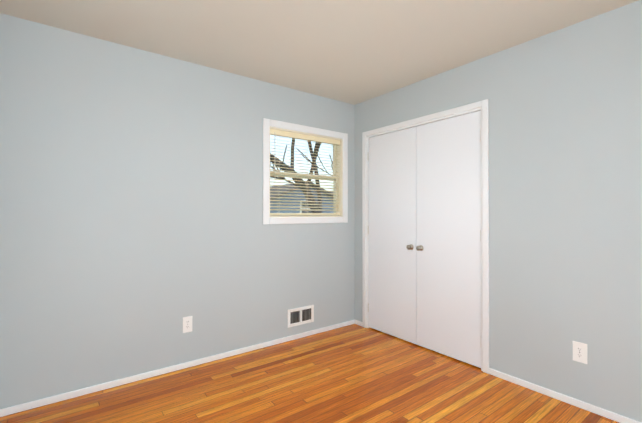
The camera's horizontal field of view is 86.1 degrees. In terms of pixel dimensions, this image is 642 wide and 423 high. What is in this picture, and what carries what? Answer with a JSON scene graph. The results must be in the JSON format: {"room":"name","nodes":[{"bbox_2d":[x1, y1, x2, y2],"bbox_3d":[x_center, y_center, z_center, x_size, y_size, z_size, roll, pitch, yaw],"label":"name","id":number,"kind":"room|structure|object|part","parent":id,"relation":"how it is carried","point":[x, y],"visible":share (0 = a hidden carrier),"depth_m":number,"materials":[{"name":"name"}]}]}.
{"room":"empty bedroom","nodes":[
{"label":"empty bedroom","id":0,"kind":"room"},
{"bbox_2d":[0,13,354,408],"bbox_3d":[-0.835,0.023,3.006,3.215,2.440,0.140,0,0,-37],"label":"wall","id":1,"kind":"structure","parent":0,"point":[134,230],"depth_m":2.53,"materials":[{"name":"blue paint"}]},
{"bbox_2d":[0,319,354,416],"bbox_3d":[-0.788,1.220,2.938,2.935,0.046,0.013,0,0,-37],"label":"baseboard","id":2,"kind":"structure","parent":1,"relation":"attached to","point":[63,396],"depth_m":2.57,"materials":[{"name":"white wood"}]},
{"bbox_2d":[183,316,191,332],"bbox_3d":[-1.062,0.899,2.735,0.075,0.125,0.007,0,0,-37],"label":"electrical outlet","id":3,"kind":"object","parent":1,"relation":"attached to","point":[187,324],"visible":1,"depth_m":2.73,"materials":[{"name":"white plastic"}]},
{"bbox_2d":[287,305,313,327],"bbox_3d":[-0.197,1.031,3.391,0.310,0.172,0.010,0,0,-37],"label":"air vent","id":4,"kind":"object","parent":1,"relation":"in","point":[300,315],"visible":1,"depth_m":3.38,"materials":[{"name":"white metal"}]},
{"bbox_2d":[263,118,347,223],"bbox_3d":[-0.163,-0.367,3.508,1.030,0.975,0.156,0,0,-37],"label":"window","id":5,"kind":"structure","parent":1,"relation":"in","point":[310,181],"depth_m":3.47,"materials":[{"name":"clear glass"}]},
{"bbox_3d":[-0.191,-0.562,3.545,0.836,0.390,0.004,0,0,-37],"label":"sash glass","id":6,"kind":"part","parent":5,"relation":"part of","materials":[{"name":"clear glass"}]},
{"bbox_3d":[-0.171,-0.171,3.518,0.836,0.390,0.004,0,0,-37],"label":"sash glass","id":7,"kind":"part","parent":5,"relation":"part of","materials":[{"name":"clear glass"}]},
{"bbox_3d":[-0.191,-0.562,3.545,0.876,0.430,0.030,0,0,-37],"label":"window sash","id":8,"kind":"part","parent":5,"relation":"part of","materials":[{"name":"beige wood"}]},
{"bbox_3d":[-0.171,-0.171,3.518,0.876,0.430,0.030,0,0,-37],"label":"window sash","id":9,"kind":"part","parent":5,"relation":"part of","materials":[{"name":"beige wood"}]},
{"bbox_3d":[-0.144,-0.371,3.483,0.864,0.809,0.036,0,0,-37],"label":"window blind rails","id":10,"kind":"part","parent":5,"relation":"part of","materials":[{"name":"beige plastic"}]},
{"bbox_2d":[307,140,307,213],"bbox_3d":[-0.135,-0.362,3.472,0.002,0.771,0.002,0,0,-37],"label":"blind cord","id":11,"kind":"object","parent":5,"relation":"hanging from","point":[307,165],"depth_m":3.47,"materials":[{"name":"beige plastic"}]},
{"bbox_2d":[0,324,618,422],"bbox_3d":[0.392,1.283,1.385,3.215,0.100,4.193,0,0,-37],"label":"floor","id":12,"kind":"structure","parent":0,"point":[354,373],"depth_m":2.34,"materials":[{"name":"brown wood"}]},
{"bbox_2d":[0,0,638,104],"bbox_3d":[0.392,-1.267,1.400,3.215,0.120,4.193,0,0,-37],"label":"ceiling","id":13,"kind":"structure","parent":0,"point":[354,52],"depth_m":2.29,"materials":[{"name":"paint"}]},
{"bbox_2d":[355,0,641,421],"bbox_3d":[1.658,0.019,2.268,0.140,2.440,4.053,0,0,-37],"label":"wall","id":14,"kind":"structure","parent":0,"point":[565,187],"depth_m":2.25,"materials":[{"name":"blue paint"}]},
{"bbox_2d":[355,320,361,325],"bbox_3d":[0.416,1.224,3.767,0.013,0.046,0.125,0,0,-37],"label":"baseboard","id":15,"kind":"structure","parent":14,"relation":"attached to","point":[357,322],"depth_m":3.76,"materials":[{"name":"white wood"}]},
{"bbox_2d":[369,127,416,343],"bbox_3d":[0.709,0.222,3.444,0.035,2.023,0.616,0,0,-37],"label":"door","id":16,"kind":"structure","parent":14,"relation":"in","point":[392,236],"depth_m":3.40,"materials":[{"name":"white wood"}]},
{"bbox_2d":[406,244,413,249],"bbox_3d":[0.828,0.334,3.213,0.055,0.052,0.052,0,0,-37],"label":"handle","id":17,"kind":"object","parent":16,"relation":"attached to","point":[410,247],"visible":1,"depth_m":3.21,"materials":[{"name":"silver metal"}]},
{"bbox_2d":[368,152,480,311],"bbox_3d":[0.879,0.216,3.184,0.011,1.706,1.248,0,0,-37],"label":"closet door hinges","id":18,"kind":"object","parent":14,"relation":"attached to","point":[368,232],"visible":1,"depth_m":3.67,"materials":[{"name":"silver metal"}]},
{"bbox_2d":[362,99,488,373],"bbox_3d":[0.930,0.216,3.223,0.142,2.056,1.277,0,0,-37],"label":"door frame","id":19,"kind":"structure","parent":14,"relation":"attached to","point":[367,192],"depth_m":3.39,"materials":[{"name":"white wood"}]},
{"bbox_2d":[416,111,480,367],"bbox_3d":[1.084,0.219,2.951,0.035,2.023,0.616,0,0,-37],"label":"door","id":20,"kind":"structure","parent":14,"relation":"in","point":[448,216],"depth_m":2.91,"materials":[{"name":"white wood"}]},
{"bbox_2d":[416,245,422,250],"bbox_3d":[0.894,0.334,3.126,0.055,0.052,0.052,0,0,-37],"label":"handle","id":21,"kind":"object","parent":20,"relation":"attached to","point":[419,248],"visible":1,"depth_m":3.12,"materials":[{"name":"silver metal"}]},
{"bbox_2d":[489,368,641,422],"bbox_3d":[2.012,1.212,1.669,0.013,0.046,2.402,0,0,-37],"label":"baseboard","id":22,"kind":"structure","parent":14,"relation":"attached to","point":[616,417],"depth_m":2.23,"materials":[{"name":"white wood"}]},
{"bbox_2d":[572,341,587,363],"bbox_3d":[1.636,0.890,2.171,0.007,0.125,0.078,0,0,-37],"label":"electrical outlet","id":23,"kind":"object","parent":14,"relation":"attached to","point":[579,352],"visible":1,"depth_m":2.17,"materials":[{"name":"white plastic"}]},
{"label":"outside","id":24,"kind":"structure","parent":0,"visible":0},
{"bbox_3d":[-3.740,4.448,20.894,80.000,0.200,80.000,0,0,-37],"label":"ground","id":25,"kind":"structure","parent":24,"visible":0},
{"bbox_2d":[270,182,332,212],"bbox_3d":[-3.231,1.348,22.555,6.100,6.020,8.700,0,0,-37],"label":"house","id":26,"kind":"structure","parent":25,"relation":"on","point":[285,211],"depth_m":19.03,"materials":[{"name":"white"}]},
{"bbox_2d":[270,138,332,212],"bbox_3d":[0.374,-2.745,10.600,12.176,14.107,8.098,0,0,-37],"label":"tree","id":27,"kind":"object","parent":25,"relation":"on","point":[276,162],"depth_m":10.79,"materials":[{"name":"brown plant"}]}
]}

